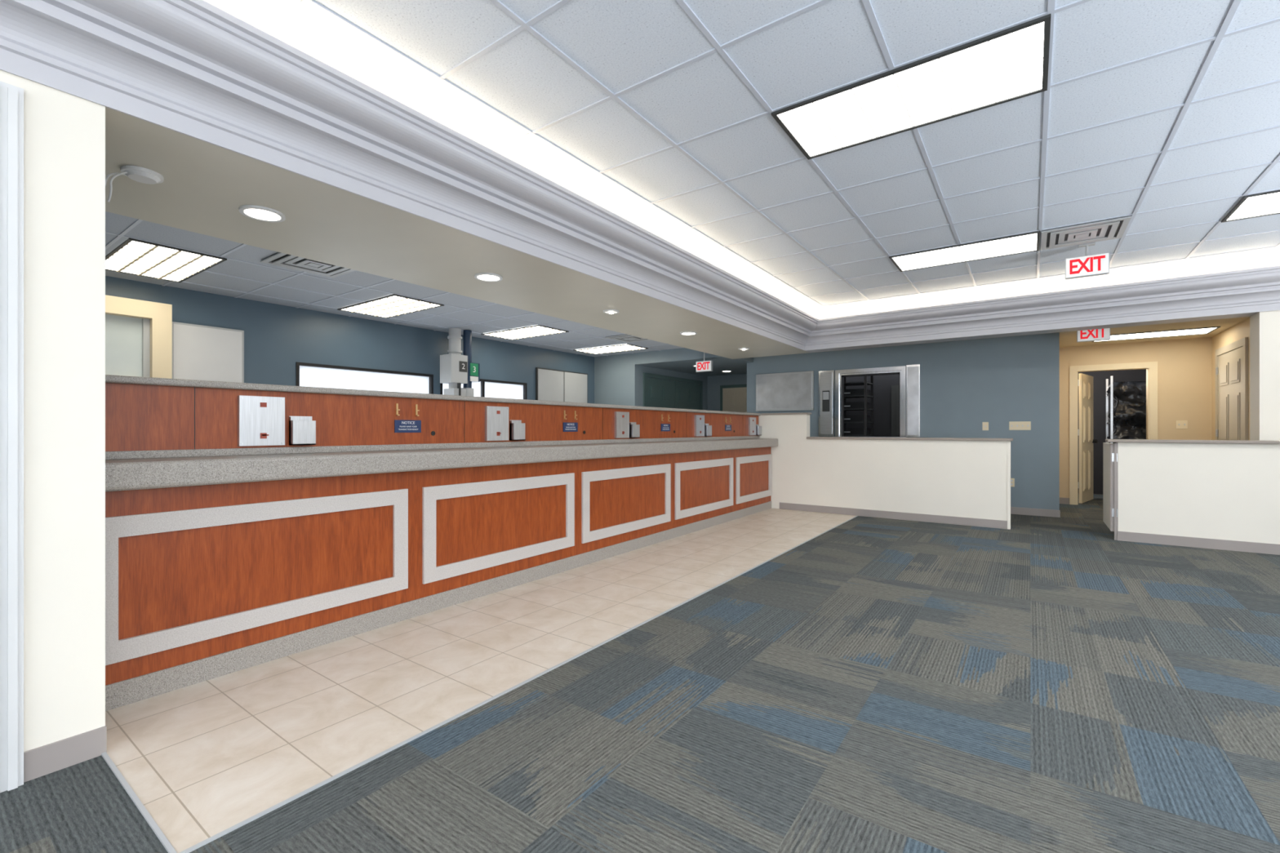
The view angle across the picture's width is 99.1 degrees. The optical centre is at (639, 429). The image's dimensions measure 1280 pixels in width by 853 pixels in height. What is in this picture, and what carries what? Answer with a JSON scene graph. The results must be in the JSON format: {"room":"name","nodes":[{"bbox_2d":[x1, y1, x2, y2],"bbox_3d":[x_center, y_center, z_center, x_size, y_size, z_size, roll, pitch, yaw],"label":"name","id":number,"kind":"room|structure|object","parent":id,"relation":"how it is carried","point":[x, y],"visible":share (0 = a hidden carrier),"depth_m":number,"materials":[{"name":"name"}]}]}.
{"room":"bank lobby","nodes":[
{"label":"bank lobby","id":0,"kind":"room"},
{"bbox_2d":[0,70,105,751],"bbox_3d":[-3.355,0.000,0.244,0.160,2.400,4.490,0,0,36],"label":"wall","id":1,"kind":"structure","parent":0,"point":[64,133],"depth_m":1.93,"materials":[{"name":"beige paint"}]},
{"bbox_2d":[0,80,23,792],"bbox_3d":[-2.452,0.025,1.433,0.145,2.350,1.096,0,0,36],"label":"door frame","id":2,"kind":"structure","parent":1,"relation":"in","point":[11,97],"depth_m":1.81,"materials":[{"name":"white paint"}]},
{"bbox_2d":[23,725,106,782],"bbox_3d":[-2.038,1.150,1.938,0.010,0.100,0.204,0,0,36],"label":"baseboard","id":3,"kind":"structure","parent":1,"relation":"attached to","point":[39,762],"depth_m":1.93,"materials":[{"name":"beige plastic"}]},
{"bbox_2d":[0,0,1279,350],"bbox_3d":[1.954,-1.389,1.184,7.400,0.387,12.200,0,0,36],"label":"crown molding","id":4,"kind":"structure","parent":1,"relation":"attached to","point":[194,68],"depth_m":2.83,"materials":[{"name":"paint"}]},
{"bbox_2d":[105,275,594,403],"bbox_3d":[-3.302,-0.125,7.714,0.150,2.650,8.300,0,0,36],"label":"wall","id":5,"kind":"structure","parent":0,"point":[277,337],"depth_m":6.79,"materials":[{"name":"blue paint"}]},
{"bbox_2d":[105,294,172,378],"bbox_3d":[-5.068,-0.020,4.981,0.160,2.440,1.200,0,0,36],"label":"door","id":6,"kind":"structure","parent":5,"relation":"in","point":[139,333],"depth_m":5.28,"materials":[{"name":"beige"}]},
{"bbox_2d":[172,321,244,382],"bbox_3d":[-4.570,-0.495,5.775,0.045,1.190,0.630,0,0,36],"label":"wall panel","id":7,"kind":"object","parent":5,"relation":"attached to","point":[199,352],"visible":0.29,"depth_m":5.75,"materials":[{"name":"grey metal"}]},
{"bbox_2d":[295,361,433,394],"bbox_3d":[-3.602,-0.275,7.258,0.132,1.050,1.830,0,0,36],"label":"window","id":8,"kind":"structure","parent":5,"relation":"in","point":[307,375],"depth_m":7.16,"materials":[{"name":"white glass"}]},
{"bbox_2d":[440,378,527,399],"bbox_3d":[-2.505,-0.275,8.791,0.132,1.050,1.700,0,0,36],"label":"window","id":9,"kind":"structure","parent":5,"relation":"in","point":[485,388],"depth_m":8.99,"materials":[{"name":"white glass"}]},
{"bbox_2d":[535,367,587,403],"bbox_3d":[-1.433,-0.495,10.157,0.045,1.190,1.350,0,0,36],"label":"panel","id":10,"kind":"object","parent":5,"relation":"attached to","point":[556,385],"visible":0.36,"depth_m":10.08,"materials":[{"name":"grey metal"}]},
{"bbox_2d":[105,211,682,356],"bbox_3d":[-2.037,-1.490,6.809,2.960,0.080,8.000,0,0,36],"label":"ceiling","id":11,"kind":"structure","parent":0,"point":[114,223],"depth_m":5.75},
{"bbox_2d":[105,218,668,355],"bbox_3d":[-1.990,-1.447,6.875,2.960,0.006,8.006,0,0,36],"label":"grid","id":12,"kind":"object","parent":11,"relation":"attached to","point":[138,221],"visible":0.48,"depth_m":5.83,"materials":[{"name":"white metal"}]},
{"bbox_2d":[105,237,226,282],"bbox_3d":[-4.169,-1.434,4.716,1.230,0.016,0.615,0,0,36],"label":"recessed light","id":13,"kind":"object","parent":12,"relation":"attached to","point":[133,256],"visible":0.89,"depth_m":4.65,"materials":[{"name":"white plastic"}]},
{"bbox_2d":[260,252,355,277],"bbox_3d":[-2.825,-1.433,4.729,0.600,0.020,0.600,0,0,36],"label":"air vent","id":14,"kind":"object","parent":12,"relation":"attached to","point":[282,260],"visible":0.68,"depth_m":4.74,"materials":[{"name":"grey metal"}]},
{"bbox_2d":[337,293,444,318],"bbox_3d":[-2.947,-1.434,6.423,1.230,0.016,0.615,0,0,36],"label":"recessed light","id":15,"kind":"object","parent":12,"relation":"attached to","point":[392,305],"visible":1,"depth_m":6.37,"materials":[{"name":"white plastic"}]},
{"bbox_2d":[480,324,568,340],"bbox_3d":[-1.724,-1.434,8.131,1.230,0.016,0.615,0,0,36],"label":"recessed light","id":16,"kind":"object","parent":12,"relation":"attached to","point":[535,331],"visible":1,"depth_m":8.08,"materials":[{"name":"white plastic"}]},
{"bbox_2d":[573,343,648,354],"bbox_3d":[-0.531,-1.434,9.798,1.230,0.016,0.615,0,0,36],"label":"recessed light","id":17,"kind":"object","parent":12,"relation":"attached to","point":[626,347],"visible":1,"depth_m":9.75,"materials":[{"name":"white plastic"}]},
{"bbox_2d":[604,333,651,342],"bbox_3d":[-0.130,-1.433,8.579,0.600,0.020,0.600,0,0,36],"label":"air vent","id":18,"kind":"object","parent":12,"relation":"attached to","point":[624,338],"visible":0.72,"depth_m":8.56,"materials":[{"name":"grey metal"}]},
{"bbox_2d":[105,106,808,359],"bbox_3d":[-0.246,-1.475,5.618,1.340,0.550,8.150,0,0,36],"label":"ceiling soffit","id":19,"kind":"structure","parent":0,"point":[203,188],"depth_m":3.39,"materials":[{"name":"beige paint"}]},
{"bbox_2d":[105,165,164,202],"bbox_3d":[-2.348,-1.109,2.527,0.150,0.181,0.214,0,0,36],"label":"smoke detector","id":20,"kind":"object","parent":19,"relation":"attached to","point":[139,174],"visible":0.88,"depth_m":2.51,"materials":[{"name":"white plastic"}]},
{"bbox_2d":[594,352,639,406],"bbox_3d":[-0.462,-0.125,10.692,1.000,2.650,0.150,0,0,36],"label":"wall","id":21,"kind":"structure","parent":0,"point":[616,377],"depth_m":10.59,"materials":[{"name":"blue paint"}]},
{"bbox_2d":[0,493,1279,852],"bbox_3d":[1.772,1.250,4.880,12.000,0.100,18.000,0,0,36],"label":"floor","id":22,"kind":"structure","parent":0,"point":[1041,684],"depth_m":2.17,"materials":[{"name":"carpet"}]},
{"bbox_2d":[105,374,777,711],"bbox_3d":[-0.519,0.477,5.442,1.020,1.445,7.525,0,0,36],"label":"counter","id":23,"kind":"object","parent":22,"relation":"on","point":[223,557],"depth_m":3.18,"materials":[{"name":"brown wood"}]},
{"bbox_2d":[237,395,284,445],"bbox_3d":[-2.049,-0.045,2.955,0.028,0.266,0.215,0,0,36],"label":"plate","id":24,"kind":"object","parent":23,"relation":"attached to","point":[260,420],"visible":1,"depth_m":2.94,"materials":[{"name":"metal"}]},
{"bbox_2d":[288,416,315,445],"bbox_3d":[-1.925,0.007,3.110,0.050,0.165,0.120,0,0,36],"label":"brochure holder","id":25,"kind":"object","parent":23,"relation":"attached to","point":[302,429],"visible":1,"depth_m":3.09,"materials":[{"name":"metal"}]},
{"bbox_2d":[394,419,421,432],"bbox_3d":[-1.556,-0.020,3.660,0.008,0.084,0.190,0,0,36],"label":"notice sign","id":26,"kind":"object","parent":23,"relation":"attached to","point":[400,426],"visible":1,"depth_m":3.66,"materials":[{"name":"blue plastic"}]},
{"bbox_2d":[105,435,759,459],"bbox_3d":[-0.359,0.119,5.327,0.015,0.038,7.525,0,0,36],"label":"countertop","id":27,"kind":"structure","parent":23,"relation":"attached to","point":[126,455],"depth_m":3.33,"materials":[{"name":"stone"}]},
{"bbox_2d":[484,405,508,440],"bbox_3d":[-1.115,-0.045,4.259,0.028,0.266,0.215,0,0,36],"label":"plate","id":28,"kind":"object","parent":23,"relation":"attached to","point":[496,418],"visible":1,"depth_m":4.24,"materials":[{"name":"metal"}]},
{"bbox_2d":[509,420,524,440],"bbox_3d":[-0.991,0.007,4.413,0.050,0.165,0.120,0,0,36],"label":"brochure holder","id":29,"kind":"object","parent":23,"relation":"attached to","point":[517,428],"visible":1,"depth_m":4.38,"materials":[{"name":"plastic"}]},
{"bbox_2d":[563,422,577,431],"bbox_3d":[-0.631,-0.020,4.953,0.008,0.084,0.190,0,0,36],"label":"notice sign","id":30,"kind":"object","parent":23,"relation":"attached to","point":[567,427],"visible":1,"depth_m":4.95,"materials":[{"name":"blue plastic"}]},
{"bbox_2d":[614,411,629,438],"bbox_3d":[-0.182,-0.045,5.562,0.028,0.266,0.215,0,0,36],"label":"plate","id":31,"kind":"object","parent":23,"relation":"attached to","point":[621,419],"visible":1,"depth_m":5.54,"materials":[{"name":"metal"}]},
{"bbox_2d":[629,422,639,438],"bbox_3d":[-0.058,0.007,5.716,0.050,0.165,0.120,0,0,36],"label":"brochure holder","id":32,"kind":"object","parent":23,"relation":"attached to","point":[634,429],"visible":1,"depth_m":5.68,"materials":[{"name":"plastic"}]},
{"bbox_2d":[661,423,670,431],"bbox_3d":[0.295,-0.020,6.246,0.008,0.084,0.190,0,0,36],"label":"notice sign","id":33,"kind":"object","parent":23,"relation":"attached to","point":[664,427],"visible":1,"depth_m":6.24,"materials":[{"name":"blue plastic"}]},
{"bbox_2d":[694,414,704,436],"bbox_3d":[0.751,-0.045,6.865,0.028,0.266,0.215,0,0,36],"label":"plate","id":34,"kind":"object","parent":23,"relation":"attached to","point":[699,420],"visible":1,"depth_m":6.83,"materials":[{"name":"metal"}]},
{"bbox_2d":[703,423,711,436],"bbox_3d":[0.875,0.007,7.020,0.050,0.165,0.120,0,0,36],"label":"brochure holder","id":35,"kind":"object","parent":23,"relation":"attached to","point":[708,428],"visible":1,"depth_m":6.98,"materials":[{"name":"metal"}]},
{"bbox_2d":[724,424,731,431],"bbox_3d":[1.220,-0.020,7.539,0.008,0.084,0.190,0,0,36],"label":"notice sign","id":36,"kind":"object","parent":23,"relation":"attached to","point":[727,427],"visible":1,"depth_m":7.52,"materials":[{"name":"blue plastic"}]},
{"bbox_2d":[748,417,755,435],"bbox_3d":[1.684,-0.045,8.169,0.028,0.266,0.215,0,0,36],"label":"plate","id":37,"kind":"object","parent":23,"relation":"attached to","point":[752,420],"visible":1,"depth_m":8.14,"materials":[{"name":"metal"}]},
{"bbox_2d":[755,424,761,435],"bbox_3d":[1.808,0.007,8.323,0.050,0.165,0.120,0,0,36],"label":"brochure holder","id":38,"kind":"object","parent":23,"relation":"attached to","point":[758,428],"visible":1,"depth_m":8.28,"materials":[{"name":"metal"}]},
{"bbox_2d":[440,328,479,396],"bbox_3d":[-2.576,-0.121,7.895,0.340,2.643,0.600,0,0,36],"label":"station","id":39,"kind":"object","parent":22,"relation":"on","point":[456,369],"visible":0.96,"depth_m":7.77,"materials":[{"name":"grey metal"}]},
{"bbox_2d":[101,515,857,852],"bbox_3d":[0.516,1.196,4.782,0.852,0.007,7.422,0,0,36],"label":"trim","id":40,"kind":"structure","parent":22,"relation":"on","point":[170,849],"depth_m":1.91,"materials":[{"name":"grey metal"}]},
{"bbox_2d":[105,508,855,852],"bbox_3d":[0.352,1.208,4.907,1.240,0.024,7.410,0,0,36],"label":"tile strip","id":41,"kind":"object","parent":22,"relation":"on","point":[204,758],"visible":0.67,"depth_m":2.55,"materials":[{"name":"beige tile"}]},
{"bbox_2d":[844,375,873,436],"bbox_3d":[4.032,0.050,10.236,0.540,2.300,0.540,0,0,36],"label":"equipment rack","id":42,"kind":"object","parent":22,"relation":"on","point":[857,393],"visible":0.24,"depth_m":10.07,"materials":[{"name":"black metal"}]},
{"bbox_2d":[1106,376,1146,444],"bbox_3d":[8.555,0.149,9.223,1.015,2.098,0.761,0,0,36],"label":"shelving","id":43,"kind":"object","parent":22,"relation":"on","point":[1127,415],"visible":0.23,"depth_m":9.18,"materials":[{"name":"black metal"}]},
{"bbox_2d":[639,364,706,410],"bbox_3d":[0.757,-0.015,11.665,0.150,2.430,2.850,0,0,36],"label":"wall","id":44,"kind":"structure","parent":0,"point":[642,369],"depth_m":11.34,"materials":[{"name":"blue paint"}]},
{"bbox_2d":[643,372,702,409],"bbox_3d":[0.761,0.050,11.477,0.075,2.300,2.310,0,0,36],"label":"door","id":45,"kind":"structure","parent":44,"relation":"in","point":[657,393],"depth_m":11.37,"materials":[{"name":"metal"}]},
{"bbox_2d":[635,347,753,376],"bbox_3d":[1.571,-1.380,10.990,1.960,0.300,3.000,0,0,36],"label":"ceiling alcove","id":46,"kind":"structure","parent":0,"point":[683,359],"depth_m":10.13,"materials":[{"name":"grey paint"}]},
{"bbox_2d":[706,373,746,410],"bbox_3d":[2.348,-0.015,12.186,1.830,2.430,0.150,0,0,36],"label":"wall","id":47,"kind":"structure","parent":0,"point":[713,383],"depth_m":12.51,"materials":[{"name":"blue paint"}]},
{"bbox_2d":[720,384,746,412],"bbox_3d":[2.151,0.100,12.195,0.800,2.200,0.063,0,0,36],"label":"door","id":48,"kind":"structure","parent":47,"relation":"in","point":[733,397],"depth_m":12.21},
{"bbox_2d":[204,0,1279,313],"bbox_3d":[1.954,-1.790,1.184,7.400,0.080,12.200,0,0,36],"label":"ceiling","id":49,"kind":"structure","parent":0,"point":[622,44],"depth_m":3.06,"materials":[{"name":"tile"}]},
{"bbox_2d":[238,204,285,222],"bbox_3d":[-2.091,-1.194,3.022,0.214,0.012,0.214,0,0,36],"label":"recessed light","id":50,"kind":"object","parent":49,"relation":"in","point":[253,211],"visible":1,"depth_m":3.02,"materials":[{"name":"white glass"}]},
{"bbox_2d":[474,272,502,281],"bbox_3d":[-1.189,-1.194,4.283,0.214,0.012,0.214,0,0,36],"label":"recessed light","id":51,"kind":"object","parent":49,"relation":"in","point":[486,277],"visible":1,"depth_m":4.29,"materials":[{"name":"white glass"}]},
{"bbox_2d":[603,309,619,314],"bbox_3d":[-0.293,-1.188,5.535,0.164,0.025,0.164,0,0,36],"label":"recessed light","id":52,"kind":"object","parent":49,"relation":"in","point":[606,311],"visible":1,"depth_m":5.52,"materials":[{"name":"white glass"}]},
{"bbox_2d":[680,331,697,335],"bbox_3d":[0.604,-1.194,6.787,0.214,0.012,0.214,0,0,36],"label":"recessed light","id":53,"kind":"object","parent":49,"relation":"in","point":[684,333],"visible":1,"depth_m":6.80,"materials":[{"name":"white glass"}]},
{"bbox_2d":[696,352,712,372],"bbox_3d":[1.103,-1.217,9.357,0.300,0.454,0.060,0,0,36],"label":"exit sign","id":54,"kind":"object","parent":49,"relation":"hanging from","point":[704,366],"visible":0.87,"depth_m":9.33,"materials":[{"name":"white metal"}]},
{"bbox_2d":[737,347,749,350],"bbox_3d":[1.541,-1.188,8.096,0.164,0.025,0.164,0,0,36],"label":"recessed light","id":55,"kind":"object","parent":49,"relation":"in","point":[740,348],"visible":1,"depth_m":8.07,"materials":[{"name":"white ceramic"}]},
{"bbox_2d":[268,0,1279,309],"bbox_3d":[1.864,-1.746,1.049,7.390,0.007,11.707,0,0,36],"label":"grid","id":56,"kind":"object","parent":49,"relation":"attached to","point":[302,4],"visible":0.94,"depth_m":3.15,"materials":[{"name":"white metal"}]},
{"bbox_2d":[771,13,1050,159],"bbox_3d":[1.401,-1.737,2.893,1.230,0.012,0.615,0,0,36],"label":"recessed light","id":57,"kind":"object","parent":56,"relation":"attached to","point":[1011,64],"visible":1,"depth_m":2.81,"materials":[{"name":"white plastic"}]},
{"bbox_2d":[888,231,1039,271],"bbox_3d":[3.191,-1.737,5.393,1.230,0.012,0.615,0,0,36],"label":"recessed light","id":58,"kind":"object","parent":56,"relation":"attached to","point":[1028,242],"visible":1,"depth_m":5.36,"materials":[{"name":"white plastic"}]},
{"bbox_2d":[1221,190,1279,222],"bbox_3d":[5.191,-1.737,3.961,1.230,0.012,0.615,0,0,36],"label":"recessed light","id":59,"kind":"object","parent":56,"relation":"attached to","point":[1267,203],"visible":1,"depth_m":4.26,"materials":[{"name":"white plastic"}]},
{"bbox_2d":[1040,216,1131,250],"bbox_3d":[3.940,-1.733,4.859,0.590,0.020,0.590,0,0,36],"label":"ceiling vent","id":60,"kind":"object","parent":49,"relation":"in","point":[1114,228],"visible":1,"depth_m":4.82,"materials":[{"name":"grey metal"}]},
{"bbox_2d":[1065,242,1109,279],"bbox_3d":[4.192,-1.589,5.116,0.320,0.308,0.060,0,0,36],"label":"exit sign","id":61,"kind":"object","parent":49,"relation":"hanging from","point":[1096,264],"visible":1,"depth_m":5.10,"materials":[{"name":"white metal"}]},
{"bbox_2d":[845,374,898,436],"bbox_3d":[4.231,-0.050,9.946,2.500,2.500,2.100,0,0,36],"label":"wall","id":62,"kind":"structure","parent":0,"point":[882,384],"depth_m":10.77,"materials":[{"name":"paint"}]},
{"bbox_2d":[891,385,898,436],"bbox_3d":[5.194,0.175,10.389,0.750,2.050,0.058,0,0,36],"label":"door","id":63,"kind":"structure","parent":62,"relation":"in","point":[895,388],"depth_m":10.56,"materials":[{"name":"black metal"}]},
{"bbox_2d":[758,414,1010,529],"bbox_3d":[3.039,0.490,7.633,3.555,1.420,0.166,0,0,36],"label":"wall","id":64,"kind":"structure","parent":0,"point":[971,479],"depth_m":7.33,"materials":[{"name":"beige paint"}]},
{"bbox_2d":[760,412,1013,440],"bbox_3d":[3.207,-0.052,7.512,3.190,0.385,0.210,0,0,36],"label":"trim","id":65,"kind":"structure","parent":64,"relation":"attached to","point":[802,413],"depth_m":7.25,"materials":[{"name":"grey"}]},
{"bbox_2d":[779,502,1007,528],"bbox_3d":[3.255,1.147,7.378,2.844,0.095,0.012,0,0,36],"label":"baseboard","id":66,"kind":"structure","parent":64,"relation":"attached to","point":[838,510],"depth_m":7.24,"materials":[{"name":"beige plastic"}]},
{"bbox_2d":[746,332,1059,510],"bbox_3d":[3.884,-0.060,8.817,4.590,2.520,0.140,0,0,36],"label":"wall","id":67,"kind":"structure","parent":0,"point":[965,384],"depth_m":7.91,"materials":[{"name":"blue paint"}]},
{"bbox_2d":[755,370,813,411],"bbox_3d":[2.550,-0.665,9.652,1.050,0.670,0.054,0,0,36],"label":"metal panel","id":68,"kind":"object","parent":67,"relation":"attached to","point":[788,391],"visible":1,"depth_m":9.61,"materials":[{"name":"metal"}]},
{"bbox_2d":[818,369,835,436],"bbox_3d":[3.150,-0.435,9.210,0.260,1.110,0.074,0,0,36],"label":"shutter panel","id":69,"kind":"object","parent":67,"relation":"attached to","point":[826,378],"visible":1,"depth_m":9.18,"materials":[{"name":"grey metal"}]},
{"bbox_2d":[835,365,906,437],"bbox_3d":[3.748,-0.422,8.877,1.080,1.135,0.200,0,0,36],"label":"door","id":70,"kind":"structure","parent":67,"relation":"in","point":[840,375],"depth_m":8.93,"materials":[{"name":"metal"}]},
{"bbox_2d":[906,364,919,437],"bbox_3d":[4.236,-0.440,8.450,0.190,1.120,0.045,0,0,36],"label":"shutter panel","id":71,"kind":"object","parent":67,"relation":"attached to","point":[913,371],"visible":1,"depth_m":8.43,"materials":[{"name":"metal"}]},
{"bbox_2d":[982,422,988,430],"bbox_3d":[5.013,-0.045,7.913,0.075,0.120,0.016,0,0,36],"label":"light switch","id":72,"kind":"object","parent":67,"relation":"attached to","point":[984,424],"visible":1,"depth_m":7.92,"materials":[{"name":"beige plastic"}]},
{"bbox_2d":[1010,478,1014,486],"bbox_3d":[5.267,0.754,7.735,0.075,0.120,0.009,0,0,36],"label":"wall outlet","id":73,"kind":"object","parent":67,"relation":"attached to","point":[1012,480],"visible":0.64,"depth_m":7.72,"materials":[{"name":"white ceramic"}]},
{"bbox_2d":[1008,421,1031,430],"bbox_3d":[5.346,-0.052,7.674,0.245,0.116,0.016,0,0,36],"label":"light switch","id":74,"kind":"object","parent":67,"relation":"attached to","point":[1013,425],"visible":1,"depth_m":7.67,"materials":[{"name":"beige plastic"}]},
{"bbox_2d":[1010,506,1060,517],"bbox_3d":[3.872,1.150,8.732,4.530,0.100,0.012,0,0,36],"label":"baseboard","id":75,"kind":"structure","parent":67,"relation":"attached to","point":[1014,510],"depth_m":7.57,"materials":[{"name":"beige plastic"}]},
{"bbox_2d":[756,316,1249,357],"bbox_3d":[5.892,-1.370,7.835,8.740,0.100,2.600,0,0,36],"label":"ceiling","id":76,"kind":"structure","parent":0,"point":[1067,339],"depth_m":7.32,"materials":[{"name":"white paint"}]},
{"bbox_2d":[1076,328,1110,342],"bbox_3d":[5.672,-1.212,6.823,0.320,0.215,0.060,0,0,36],"label":"exit sign","id":77,"kind":"object","parent":76,"relation":"hanging from","point":[1096,335],"visible":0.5,"depth_m":6.80,"materials":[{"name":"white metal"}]},
{"bbox_2d":[1091,326,1220,342],"bbox_3d":[7.110,-1.314,7.586,1.230,0.012,0.615,0,0,36],"label":"recessed light","id":78,"kind":"object","parent":76,"relation":"in","point":[1202,331],"visible":0.84,"depth_m":7.53,"materials":[{"name":"white plastic"}]},
{"bbox_2d":[804,255,1279,352],"bbox_3d":[5.593,-1.475,6.266,7.400,0.550,0.300,0,0,36],"label":"soffit","id":79,"kind":"structure","parent":0,"point":[1268,261],"depth_m":6.51,"materials":[{"name":"paint"}]},
{"bbox_2d":[1078,368,1146,494],"bbox_3d":[8.264,0.000,9.180,2.350,2.400,2.050,0,0,36],"label":"wall","id":80,"kind":"structure","parent":0,"point":[1100,378],"depth_m":10.08,"materials":[{"name":"paint"}]},
{"bbox_2d":[1059,337,1212,497],"bbox_3d":[7.493,-0.060,8.379,1.790,2.520,0.150,0,0,36],"label":"wall","id":81,"kind":"structure","parent":0,"point":[1184,366],"depth_m":8.06,"materials":[{"name":"beige paint"}]},
{"bbox_2d":[1059,497,1069,504],"bbox_3d":[7.446,1.150,8.313,1.790,0.100,0.012,0,0,36],"label":"baseboard","id":82,"kind":"structure","parent":81,"relation":"attached to","point":[1062,500],"depth_m":8.75,"materials":[{"name":"beige plastic"}]},
{"bbox_2d":[1069,361,1157,504],"bbox_3d":[7.338,0.095,8.489,1.030,2.210,0.187,0,0,36],"label":"door frame","id":83,"kind":"structure","parent":81,"relation":"in","point":[1152,366],"depth_m":8.63,"materials":[{"name":"wood"}]},
{"bbox_2d":[1079,373,1097,503],"bbox_3d":[7.409,0.145,9.052,0.830,2.090,0.160,0,0,-40],"label":"leaf","id":84,"kind":"object","parent":83,"relation":"attached to","point":[1086,441],"visible":1,"depth_m":8.91,"materials":[{"name":"beige wood"}]},
{"bbox_2d":[1176,420,1187,428],"bbox_3d":[7.920,-0.070,7.971,0.120,0.120,0.016,0,0,36],"label":"light switch","id":85,"kind":"object","parent":81,"relation":"attached to","point":[1180,424],"visible":1,"depth_m":7.97,"materials":[{"name":"beige plastic"}]},
{"bbox_2d":[1115,442,1279,544],"bbox_3d":[6.767,0.670,4.840,3.830,1.060,0.150,0,0,36],"label":"wall","id":86,"kind":"structure","parent":0,"point":[1228,491],"depth_m":5.53,"materials":[{"name":"beige paint"}]},
{"bbox_2d":[1102,442,1118,540],"bbox_3d":[5.382,0.675,6.243,0.064,1.050,0.822,0,0,36],"label":"gate","id":87,"kind":"object","parent":86,"relation":"attached to","point":[1110,455],"visible":1,"depth_m":5.94,"materials":[{"name":"beige paint"}]},
{"bbox_2d":[1105,439,1279,444],"bbox_3d":[6.731,0.125,4.866,3.920,0.030,0.230,0,0,36],"label":"trim","id":88,"kind":"structure","parent":86,"relation":"on","point":[1244,442],"depth_m":5.52,"materials":[{"name":"beige paint"}]},
{"bbox_2d":[1117,531,1279,555],"bbox_3d":[6.718,1.150,4.776,3.835,0.100,0.012,0,0,36],"label":"baseboard","id":89,"kind":"structure","parent":86,"relation":"attached to","point":[1214,544],"depth_m":5.51,"materials":[{"name":"beige plastic"}]},
{"bbox_2d":[1212,317,1249,439],"bbox_3d":[7.525,-0.060,6.757,0.150,2.520,2.750,0,0,36],"label":"wall","id":90,"kind":"structure","parent":0,"point":[1240,331],"depth_m":7.16,"materials":[{"name":"beige paint"}]},
{"bbox_2d":[1215,337,1248,439],"bbox_3d":[7.592,0.050,7.048,0.080,2.300,1.300,0,0,36],"label":"door","id":91,"kind":"structure","parent":90,"relation":"in","point":[1231,359],"depth_m":6.91,"materials":[{"name":"wood"}]},
{"bbox_2d":[1249,310,1279,440],"bbox_3d":[7.503,0.000,4.897,2.700,2.400,0.300,0,0,36],"label":"wall","id":92,"kind":"structure","parent":0,"point":[1264,326],"depth_m":5.54,"materials":[{"name":"beige paint"}]}
]}

